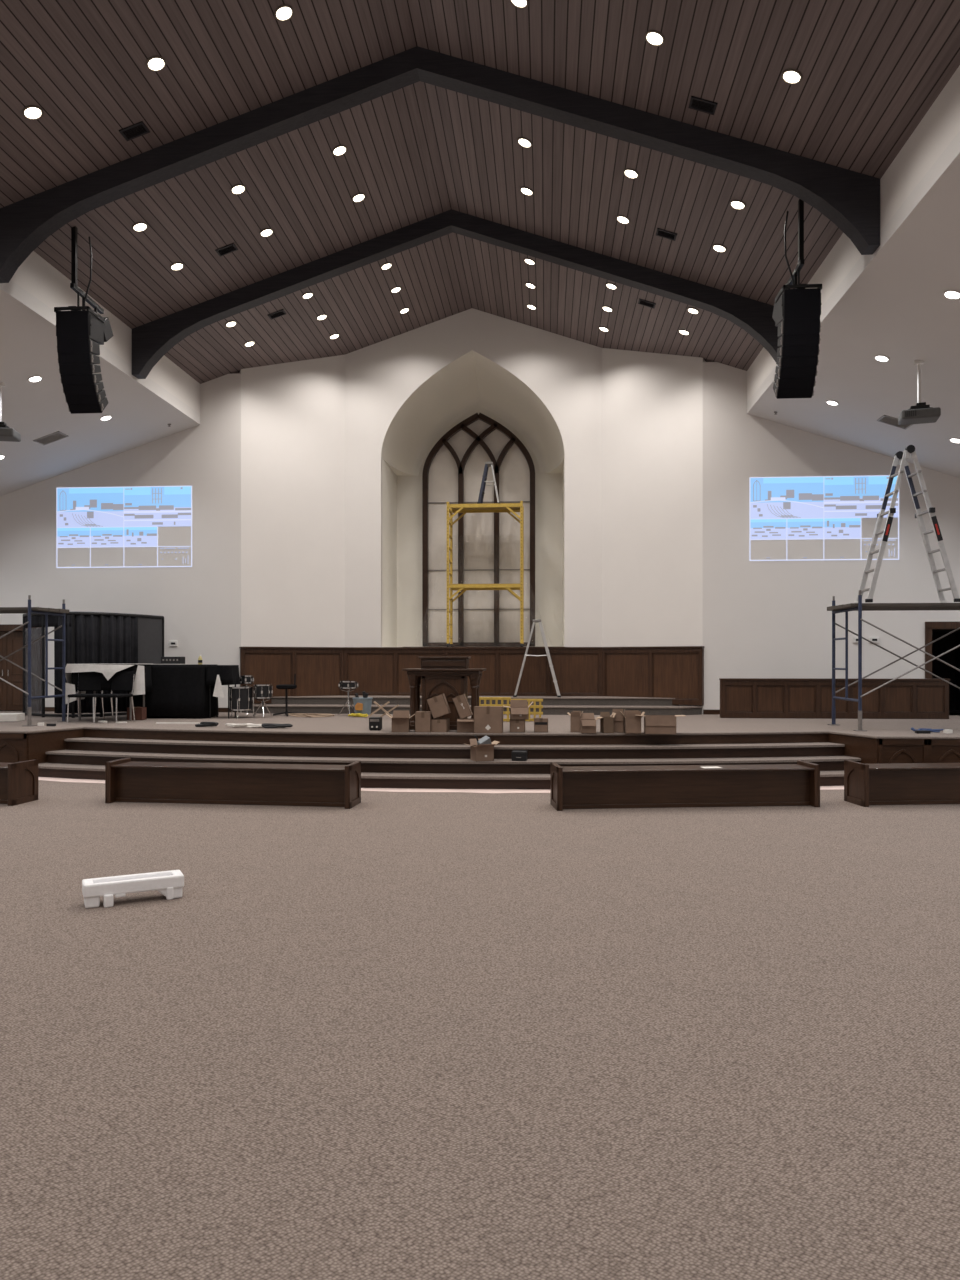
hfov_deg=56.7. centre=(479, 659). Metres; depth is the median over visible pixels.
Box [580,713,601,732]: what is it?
cardboard box
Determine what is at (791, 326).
grille
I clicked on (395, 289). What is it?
recessed light
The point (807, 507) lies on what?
projection screen
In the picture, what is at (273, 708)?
choir riser
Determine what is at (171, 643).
wall switch
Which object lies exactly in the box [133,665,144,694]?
cloth
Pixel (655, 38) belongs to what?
recessed light
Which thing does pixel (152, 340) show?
ceiling beam
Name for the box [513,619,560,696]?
step ladder
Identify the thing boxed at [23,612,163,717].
booth
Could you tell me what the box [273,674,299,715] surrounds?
stool
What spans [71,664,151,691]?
tablecloth
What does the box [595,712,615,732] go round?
cardboard box
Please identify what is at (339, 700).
choir riser
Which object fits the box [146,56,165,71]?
recessed light
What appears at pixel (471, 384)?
wall niche
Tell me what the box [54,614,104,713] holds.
curtain
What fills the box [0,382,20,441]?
projector
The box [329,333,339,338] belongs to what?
recessed light
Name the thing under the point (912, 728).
cord
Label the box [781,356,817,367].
grille
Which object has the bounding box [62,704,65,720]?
socket
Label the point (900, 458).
ladder
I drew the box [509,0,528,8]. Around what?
recessed light
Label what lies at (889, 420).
ceiling vent
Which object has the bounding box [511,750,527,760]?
case
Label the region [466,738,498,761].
cardboard box
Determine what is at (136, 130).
ceiling vent
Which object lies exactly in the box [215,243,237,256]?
ceiling vent
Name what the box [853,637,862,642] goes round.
wall switch
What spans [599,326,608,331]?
recessed light
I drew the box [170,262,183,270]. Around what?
recessed light
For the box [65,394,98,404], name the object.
grille
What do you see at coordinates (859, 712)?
socket
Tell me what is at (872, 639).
wall switch
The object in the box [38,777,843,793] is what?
floor strip
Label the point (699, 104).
ceiling vent
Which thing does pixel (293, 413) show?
wall
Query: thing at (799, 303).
grille
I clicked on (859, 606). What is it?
scaffold
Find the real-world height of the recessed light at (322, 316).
0.080 m
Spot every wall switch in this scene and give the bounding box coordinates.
[169,641,176,645]
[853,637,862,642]
[869,637,878,642]
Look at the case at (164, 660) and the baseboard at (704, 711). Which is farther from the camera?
the baseboard at (704, 711)
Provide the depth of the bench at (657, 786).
10.27 m
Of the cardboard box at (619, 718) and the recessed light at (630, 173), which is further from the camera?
the cardboard box at (619, 718)
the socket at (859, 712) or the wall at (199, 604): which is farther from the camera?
the wall at (199, 604)
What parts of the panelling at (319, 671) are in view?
cap rail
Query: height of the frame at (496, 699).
0.412 m
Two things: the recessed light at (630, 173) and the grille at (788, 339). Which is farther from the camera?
the recessed light at (630, 173)
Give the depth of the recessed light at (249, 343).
16.71 m
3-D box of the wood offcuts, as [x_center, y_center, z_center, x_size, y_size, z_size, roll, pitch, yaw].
[-1.726,0.880,15.811,0.577,0.305,0.112,0,0,4]
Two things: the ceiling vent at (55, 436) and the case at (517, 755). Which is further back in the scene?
the ceiling vent at (55, 436)
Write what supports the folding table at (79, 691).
on the stage platform
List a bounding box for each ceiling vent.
[33,431,68,444]
[119,121,149,140]
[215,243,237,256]
[268,309,285,319]
[638,298,655,308]
[656,228,676,240]
[688,96,717,114]
[877,415,913,429]
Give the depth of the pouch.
12.58 m
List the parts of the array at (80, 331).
rigging frame, mount arm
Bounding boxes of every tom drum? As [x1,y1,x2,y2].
[229,686,255,718]
[253,684,272,716]
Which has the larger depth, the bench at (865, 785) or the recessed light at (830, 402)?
the recessed light at (830, 402)
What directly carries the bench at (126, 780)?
on the floor
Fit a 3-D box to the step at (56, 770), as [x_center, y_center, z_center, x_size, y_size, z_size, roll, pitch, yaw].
[-0.621,1.617,12.318,12.080,0.165,1.257,0,0,4]
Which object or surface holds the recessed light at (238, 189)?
in the ceiling at (871, 71)
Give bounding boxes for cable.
[195,722,218,726]
[225,723,262,727]
[261,723,292,727]
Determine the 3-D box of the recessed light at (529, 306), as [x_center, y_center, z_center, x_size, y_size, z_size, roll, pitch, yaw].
[1.003,-6.875,17.333,0.207,0.080,0.215,0,0,-3]
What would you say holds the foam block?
on the floor
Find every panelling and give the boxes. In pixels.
[239,647,343,703]
[343,647,602,695]
[602,646,704,705]
[719,678,949,718]
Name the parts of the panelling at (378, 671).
cap rail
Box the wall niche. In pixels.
[381,350,563,646]
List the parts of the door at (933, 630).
frame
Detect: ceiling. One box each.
[0,0,959,383]
[0,281,199,495]
[747,131,959,477]
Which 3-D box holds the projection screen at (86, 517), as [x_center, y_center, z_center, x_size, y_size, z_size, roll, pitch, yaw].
[-7.153,-2.669,17.874,2.812,1.624,0.006,0,0,4]
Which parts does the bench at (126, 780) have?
panel, seat, panel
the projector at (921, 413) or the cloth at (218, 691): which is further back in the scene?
the cloth at (218, 691)
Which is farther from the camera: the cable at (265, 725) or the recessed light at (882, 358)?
the cable at (265, 725)
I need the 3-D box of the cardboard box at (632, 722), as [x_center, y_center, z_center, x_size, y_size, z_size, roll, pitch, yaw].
[2.175,0.882,12.694,0.334,0.316,0.225,0,0,2]
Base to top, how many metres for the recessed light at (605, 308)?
0.080 m
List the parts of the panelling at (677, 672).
cap rail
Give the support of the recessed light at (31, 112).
in the ceiling at (871, 71)
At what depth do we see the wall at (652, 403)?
17.65 m
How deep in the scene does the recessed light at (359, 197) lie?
13.22 m
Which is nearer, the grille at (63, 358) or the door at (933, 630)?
the grille at (63, 358)
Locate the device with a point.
(485, 740)
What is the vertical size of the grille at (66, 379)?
0.127 m
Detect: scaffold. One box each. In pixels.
[0,595,69,725]
[447,501,523,646]
[827,590,959,730]
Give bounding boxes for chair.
[67,672,104,722]
[94,671,134,722]
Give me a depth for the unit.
13.12 m
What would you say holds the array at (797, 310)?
hanging from the ceiling at (871, 71)
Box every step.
[38,763,843,788]
[46,750,860,773]
[64,737,844,758]
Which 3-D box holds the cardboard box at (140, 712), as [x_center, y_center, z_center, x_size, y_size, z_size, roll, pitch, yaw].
[-5.963,0.929,15.462,0.260,0.222,0.202,0,0,4]
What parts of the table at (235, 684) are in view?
leg, leg, leg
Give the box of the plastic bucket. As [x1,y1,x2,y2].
[353,691,372,714]
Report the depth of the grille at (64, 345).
11.76 m
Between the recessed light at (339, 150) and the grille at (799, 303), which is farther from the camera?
the recessed light at (339, 150)
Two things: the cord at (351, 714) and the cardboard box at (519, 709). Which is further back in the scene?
the cord at (351, 714)
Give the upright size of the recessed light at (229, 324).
0.080 m
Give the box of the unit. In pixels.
[369,717,381,730]
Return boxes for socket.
[27,707,31,724]
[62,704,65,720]
[832,706,835,723]
[858,711,861,729]
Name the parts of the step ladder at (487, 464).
climbing rail, climbing rail, leg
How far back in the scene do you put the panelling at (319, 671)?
18.16 m
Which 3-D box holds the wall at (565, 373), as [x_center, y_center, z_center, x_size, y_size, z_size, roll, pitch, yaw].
[-0.160,-2.860,18.538,5.340,9.120,0.150,0,0,4]
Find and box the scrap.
[943,729,952,732]
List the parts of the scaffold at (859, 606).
frame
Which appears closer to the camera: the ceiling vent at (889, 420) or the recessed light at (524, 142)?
the recessed light at (524, 142)
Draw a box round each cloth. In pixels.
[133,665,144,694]
[213,675,224,697]
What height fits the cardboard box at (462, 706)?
0.373 m
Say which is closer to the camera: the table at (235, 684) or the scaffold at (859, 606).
the scaffold at (859, 606)
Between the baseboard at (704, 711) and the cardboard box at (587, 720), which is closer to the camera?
the cardboard box at (587, 720)
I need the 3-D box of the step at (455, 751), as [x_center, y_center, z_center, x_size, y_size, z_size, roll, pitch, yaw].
[-0.574,1.452,12.953,11.560,0.495,1.209,0,0,4]
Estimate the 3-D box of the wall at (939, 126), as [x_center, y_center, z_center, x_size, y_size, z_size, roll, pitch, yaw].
[4.380,-5.129,6.394,0.150,0.858,21.400,0,0,4]
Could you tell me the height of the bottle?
0.185 m
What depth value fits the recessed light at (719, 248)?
12.83 m
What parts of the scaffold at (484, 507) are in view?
rail, rail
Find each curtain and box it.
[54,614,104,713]
[105,615,137,711]
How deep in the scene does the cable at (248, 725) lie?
13.59 m
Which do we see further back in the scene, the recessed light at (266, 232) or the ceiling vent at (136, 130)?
the recessed light at (266, 232)
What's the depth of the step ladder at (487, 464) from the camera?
19.23 m
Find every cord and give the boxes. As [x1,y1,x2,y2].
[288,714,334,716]
[348,713,367,716]
[911,727,944,731]
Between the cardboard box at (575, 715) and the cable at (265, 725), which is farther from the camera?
the cable at (265, 725)
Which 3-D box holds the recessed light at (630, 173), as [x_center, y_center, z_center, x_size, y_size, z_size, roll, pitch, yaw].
[1.991,-6.406,11.725,0.207,0.080,0.215,0,0,-3]
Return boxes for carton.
[0,713,24,720]
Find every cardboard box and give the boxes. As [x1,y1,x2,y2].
[127,707,146,719]
[386,710,414,731]
[415,711,432,731]
[426,693,450,718]
[431,718,449,731]
[452,693,472,718]
[457,718,473,731]
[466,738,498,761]
[474,706,502,732]
[503,700,532,719]
[510,720,524,731]
[534,718,547,731]
[567,711,582,731]
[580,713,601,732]
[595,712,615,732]
[612,709,624,732]
[621,710,644,733]
[637,715,684,733]
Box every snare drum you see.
[238,675,255,715]
[338,681,357,714]
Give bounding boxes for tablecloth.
[65,664,133,703]
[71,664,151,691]
[127,664,218,717]
[206,665,239,685]
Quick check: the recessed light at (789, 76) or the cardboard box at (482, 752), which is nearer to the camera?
the recessed light at (789, 76)
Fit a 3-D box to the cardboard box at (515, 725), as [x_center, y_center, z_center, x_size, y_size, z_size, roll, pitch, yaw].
[0.543,0.947,12.874,0.220,0.187,0.203,0,0,4]
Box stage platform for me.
[0,711,959,763]
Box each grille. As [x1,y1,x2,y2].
[56,310,88,338]
[57,338,89,353]
[58,353,90,363]
[59,364,91,374]
[60,374,93,384]
[62,384,95,394]
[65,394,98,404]
[68,404,101,413]
[777,388,812,398]
[778,378,814,388]
[780,367,816,378]
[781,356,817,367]
[782,345,818,356]
[783,318,819,334]
[783,334,818,345]
[784,288,820,318]
[905,410,915,416]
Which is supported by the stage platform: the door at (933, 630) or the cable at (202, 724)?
the cable at (202, 724)
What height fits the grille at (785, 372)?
0.123 m
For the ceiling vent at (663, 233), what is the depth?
12.95 m
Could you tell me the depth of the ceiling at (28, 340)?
15.54 m
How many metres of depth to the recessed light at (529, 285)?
16.31 m
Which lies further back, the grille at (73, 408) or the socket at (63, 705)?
the socket at (63, 705)
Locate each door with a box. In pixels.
[0,624,41,710]
[925,622,959,714]
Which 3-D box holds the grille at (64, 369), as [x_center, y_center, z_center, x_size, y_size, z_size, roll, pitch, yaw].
[-5.370,-3.863,11.821,0.434,0.130,0.055,0,0,4]
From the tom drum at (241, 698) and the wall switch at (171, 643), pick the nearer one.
the tom drum at (241, 698)
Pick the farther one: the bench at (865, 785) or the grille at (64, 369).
the grille at (64, 369)
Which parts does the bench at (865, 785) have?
panel, seat, panel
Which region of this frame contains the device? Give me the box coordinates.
[474,735,491,744]
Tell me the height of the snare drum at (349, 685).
0.633 m
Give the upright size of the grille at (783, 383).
0.118 m
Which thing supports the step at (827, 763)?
on the floor
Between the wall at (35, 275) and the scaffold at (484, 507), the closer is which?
the wall at (35, 275)
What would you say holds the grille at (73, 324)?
attached to the array at (80, 331)
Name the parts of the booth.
post, acrylic panel, post, post, rail, rail, post, panel, post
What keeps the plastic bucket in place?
on the stage platform
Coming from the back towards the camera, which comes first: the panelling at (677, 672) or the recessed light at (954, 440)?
the panelling at (677, 672)
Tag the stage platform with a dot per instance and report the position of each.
(884, 741)
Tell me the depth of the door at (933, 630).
18.62 m
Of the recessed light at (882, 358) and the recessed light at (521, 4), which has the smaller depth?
the recessed light at (521, 4)
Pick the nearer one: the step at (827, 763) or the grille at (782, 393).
the grille at (782, 393)
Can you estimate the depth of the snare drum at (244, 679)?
16.33 m
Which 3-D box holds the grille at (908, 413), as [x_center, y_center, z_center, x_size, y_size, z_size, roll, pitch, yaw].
[6.033,-3.450,12.464,0.135,0.080,0.006,0,0,18]
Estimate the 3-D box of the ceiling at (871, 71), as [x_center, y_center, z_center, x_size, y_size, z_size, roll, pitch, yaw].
[-0.979,-6.504,7.493,11.000,2.092,22.800,0,0,4]
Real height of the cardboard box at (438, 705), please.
0.367 m
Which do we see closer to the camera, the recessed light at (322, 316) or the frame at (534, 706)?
the frame at (534, 706)
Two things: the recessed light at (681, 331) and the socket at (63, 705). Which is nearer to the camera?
the socket at (63, 705)
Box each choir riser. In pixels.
[242,704,702,714]
[265,695,678,705]
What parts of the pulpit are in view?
cornice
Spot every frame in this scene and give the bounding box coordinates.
[479,697,510,721]
[510,699,542,721]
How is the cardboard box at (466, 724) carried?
on the stage platform
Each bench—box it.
[0,759,37,805]
[105,758,360,808]
[550,760,819,810]
[844,760,959,806]
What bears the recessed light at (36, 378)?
in the ceiling at (28, 340)
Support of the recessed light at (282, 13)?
in the ceiling at (871, 71)
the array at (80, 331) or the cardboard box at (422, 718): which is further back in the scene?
the cardboard box at (422, 718)
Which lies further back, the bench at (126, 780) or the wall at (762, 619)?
the wall at (762, 619)
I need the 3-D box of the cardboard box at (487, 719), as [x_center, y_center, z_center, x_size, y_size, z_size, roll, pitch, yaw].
[0.121,0.852,12.725,0.410,0.377,0.132,0,0,6]
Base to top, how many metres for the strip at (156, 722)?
0.020 m
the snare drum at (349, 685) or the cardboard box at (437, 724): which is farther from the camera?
the snare drum at (349, 685)
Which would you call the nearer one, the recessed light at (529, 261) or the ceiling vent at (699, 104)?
the ceiling vent at (699, 104)
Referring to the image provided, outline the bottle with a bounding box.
[198,654,201,663]
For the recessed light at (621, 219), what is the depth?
12.92 m
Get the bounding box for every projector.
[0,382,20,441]
[898,360,940,424]
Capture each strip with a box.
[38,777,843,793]
[156,722,199,723]
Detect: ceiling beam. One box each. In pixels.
[0,46,879,282]
[132,209,781,378]
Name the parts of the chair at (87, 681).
leg, leg, seat, backrest, leg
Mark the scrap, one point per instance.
(946, 730)
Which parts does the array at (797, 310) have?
mount arm, rigging frame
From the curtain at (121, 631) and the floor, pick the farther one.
the curtain at (121, 631)
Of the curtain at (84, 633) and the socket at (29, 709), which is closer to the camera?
the socket at (29, 709)
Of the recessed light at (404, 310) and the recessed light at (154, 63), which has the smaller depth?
the recessed light at (154, 63)
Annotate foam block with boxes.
[82,870,183,907]
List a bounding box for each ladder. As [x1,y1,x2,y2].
[477,462,499,503]
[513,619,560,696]
[854,445,959,602]
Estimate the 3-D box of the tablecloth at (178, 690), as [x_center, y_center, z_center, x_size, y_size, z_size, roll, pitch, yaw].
[-5.568,0.559,16.177,1.480,0.952,0.820,0,0,4]
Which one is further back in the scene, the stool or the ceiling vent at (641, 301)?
the stool
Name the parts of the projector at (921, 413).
ceiling plate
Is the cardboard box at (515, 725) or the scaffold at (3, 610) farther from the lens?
the scaffold at (3, 610)
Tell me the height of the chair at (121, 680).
0.850 m
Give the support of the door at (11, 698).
in the wall at (199, 604)
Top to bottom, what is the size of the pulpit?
1.090 m
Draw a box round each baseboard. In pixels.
[45,707,238,711]
[703,710,719,713]
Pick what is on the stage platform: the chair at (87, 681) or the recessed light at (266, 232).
the chair at (87, 681)
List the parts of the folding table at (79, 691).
leg, leg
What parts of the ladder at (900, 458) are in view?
rail, rail, rail, lock knob, rail, hinge plate, hinge plate, rail, rail, rail, lock knob, rail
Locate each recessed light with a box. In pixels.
[22,105,43,119]
[28,375,42,382]
[100,415,111,420]
[132,222,147,231]
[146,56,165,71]
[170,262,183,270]
[225,321,236,327]
[230,184,245,194]
[244,341,254,346]
[259,228,273,236]
[274,4,293,21]
[302,292,313,298]
[316,314,326,320]
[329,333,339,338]
[332,145,346,155]
[352,193,365,202]
[380,263,391,269]
[390,286,401,292]
[399,308,409,313]
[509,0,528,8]
[517,137,532,147]
[520,187,533,195]
[524,258,535,264]
[525,282,535,288]
[526,304,536,309]
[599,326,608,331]
[602,306,612,311]
[605,283,617,289]
[616,215,629,223]
[623,168,638,178]
[645,30,664,46]
[678,329,689,334]
[687,308,698,313]
[712,244,726,252]
[730,200,745,209]
[781,69,802,84]
[826,400,838,405]
[874,355,889,361]
[943,290,959,299]
[949,438,959,442]
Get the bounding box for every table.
[79,691,144,720]
[209,684,235,717]
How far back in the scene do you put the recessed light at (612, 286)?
15.23 m
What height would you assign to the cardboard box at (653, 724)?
0.266 m
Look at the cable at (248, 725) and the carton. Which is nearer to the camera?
the cable at (248, 725)
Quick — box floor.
[0,780,959,1279]
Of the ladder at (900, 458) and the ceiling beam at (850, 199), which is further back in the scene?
the ladder at (900, 458)
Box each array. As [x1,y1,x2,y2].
[54,226,112,413]
[772,199,821,398]
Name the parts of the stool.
seat, post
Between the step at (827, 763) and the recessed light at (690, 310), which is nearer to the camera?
the step at (827, 763)
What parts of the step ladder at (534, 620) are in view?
leg, leg, climbing rail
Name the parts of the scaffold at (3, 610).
frame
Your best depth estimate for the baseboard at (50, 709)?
17.71 m
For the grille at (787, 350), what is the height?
0.130 m
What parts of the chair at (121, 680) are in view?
leg, leg, seat, backrest, leg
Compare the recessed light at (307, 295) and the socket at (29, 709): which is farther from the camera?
the recessed light at (307, 295)
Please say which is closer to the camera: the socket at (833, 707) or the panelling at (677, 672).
the socket at (833, 707)
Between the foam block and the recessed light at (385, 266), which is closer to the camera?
the foam block
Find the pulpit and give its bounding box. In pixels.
[402,657,485,729]
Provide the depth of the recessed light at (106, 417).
15.99 m
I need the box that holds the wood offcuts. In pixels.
[367,701,398,717]
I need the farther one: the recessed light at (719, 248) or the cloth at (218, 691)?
the cloth at (218, 691)
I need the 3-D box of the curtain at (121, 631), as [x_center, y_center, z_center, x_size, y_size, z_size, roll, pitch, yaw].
[-6.664,0.070,16.558,0.117,1.780,0.716,0,0,29]
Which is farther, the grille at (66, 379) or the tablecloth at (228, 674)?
the tablecloth at (228, 674)
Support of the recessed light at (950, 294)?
in the ceiling at (895, 306)
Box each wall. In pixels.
[0,251,199,423]
[0,373,240,711]
[240,355,344,711]
[345,308,601,646]
[602,348,705,713]
[703,362,959,709]
[747,65,959,410]
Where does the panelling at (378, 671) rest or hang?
attached to the wall at (565, 373)
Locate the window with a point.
(486, 546)
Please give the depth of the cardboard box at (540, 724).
12.78 m
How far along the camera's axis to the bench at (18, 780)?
10.53 m
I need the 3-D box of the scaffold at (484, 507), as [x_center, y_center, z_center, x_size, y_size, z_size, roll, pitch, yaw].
[0.125,-1.826,19.394,1.635,3.139,0.780,0,0,4]
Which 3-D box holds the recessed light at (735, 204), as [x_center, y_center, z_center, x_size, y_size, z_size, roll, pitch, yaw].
[3.367,-5.943,11.623,0.207,0.080,0.215,0,0,-3]
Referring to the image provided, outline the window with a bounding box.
[422,413,534,646]
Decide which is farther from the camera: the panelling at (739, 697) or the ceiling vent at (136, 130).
the panelling at (739, 697)
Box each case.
[161,657,184,663]
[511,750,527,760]
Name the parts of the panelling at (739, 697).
moulding, cap rail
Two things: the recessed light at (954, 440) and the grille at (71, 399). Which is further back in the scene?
the recessed light at (954, 440)
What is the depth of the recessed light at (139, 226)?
12.20 m
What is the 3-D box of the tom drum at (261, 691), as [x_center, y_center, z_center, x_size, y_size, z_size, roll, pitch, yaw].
[-3.933,0.735,16.079,0.371,0.583,0.360,0,0,4]
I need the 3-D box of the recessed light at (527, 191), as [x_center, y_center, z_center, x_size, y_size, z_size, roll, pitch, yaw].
[0.685,-6.875,13.055,0.207,0.080,0.215,0,0,-3]
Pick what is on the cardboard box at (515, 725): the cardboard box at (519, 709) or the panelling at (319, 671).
the cardboard box at (519, 709)
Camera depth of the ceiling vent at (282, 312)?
15.95 m
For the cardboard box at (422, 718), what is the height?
0.292 m
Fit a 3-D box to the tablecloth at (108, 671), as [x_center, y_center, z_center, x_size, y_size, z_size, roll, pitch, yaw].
[-6.435,0.413,15.460,1.262,0.694,0.797,0,0,4]
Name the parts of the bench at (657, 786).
panel, panel, seat, panel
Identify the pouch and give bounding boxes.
[915,730,930,733]
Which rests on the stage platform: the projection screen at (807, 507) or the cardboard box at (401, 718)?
the cardboard box at (401, 718)
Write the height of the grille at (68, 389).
0.123 m
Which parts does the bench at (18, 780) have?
panel, seat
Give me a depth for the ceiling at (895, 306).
12.36 m

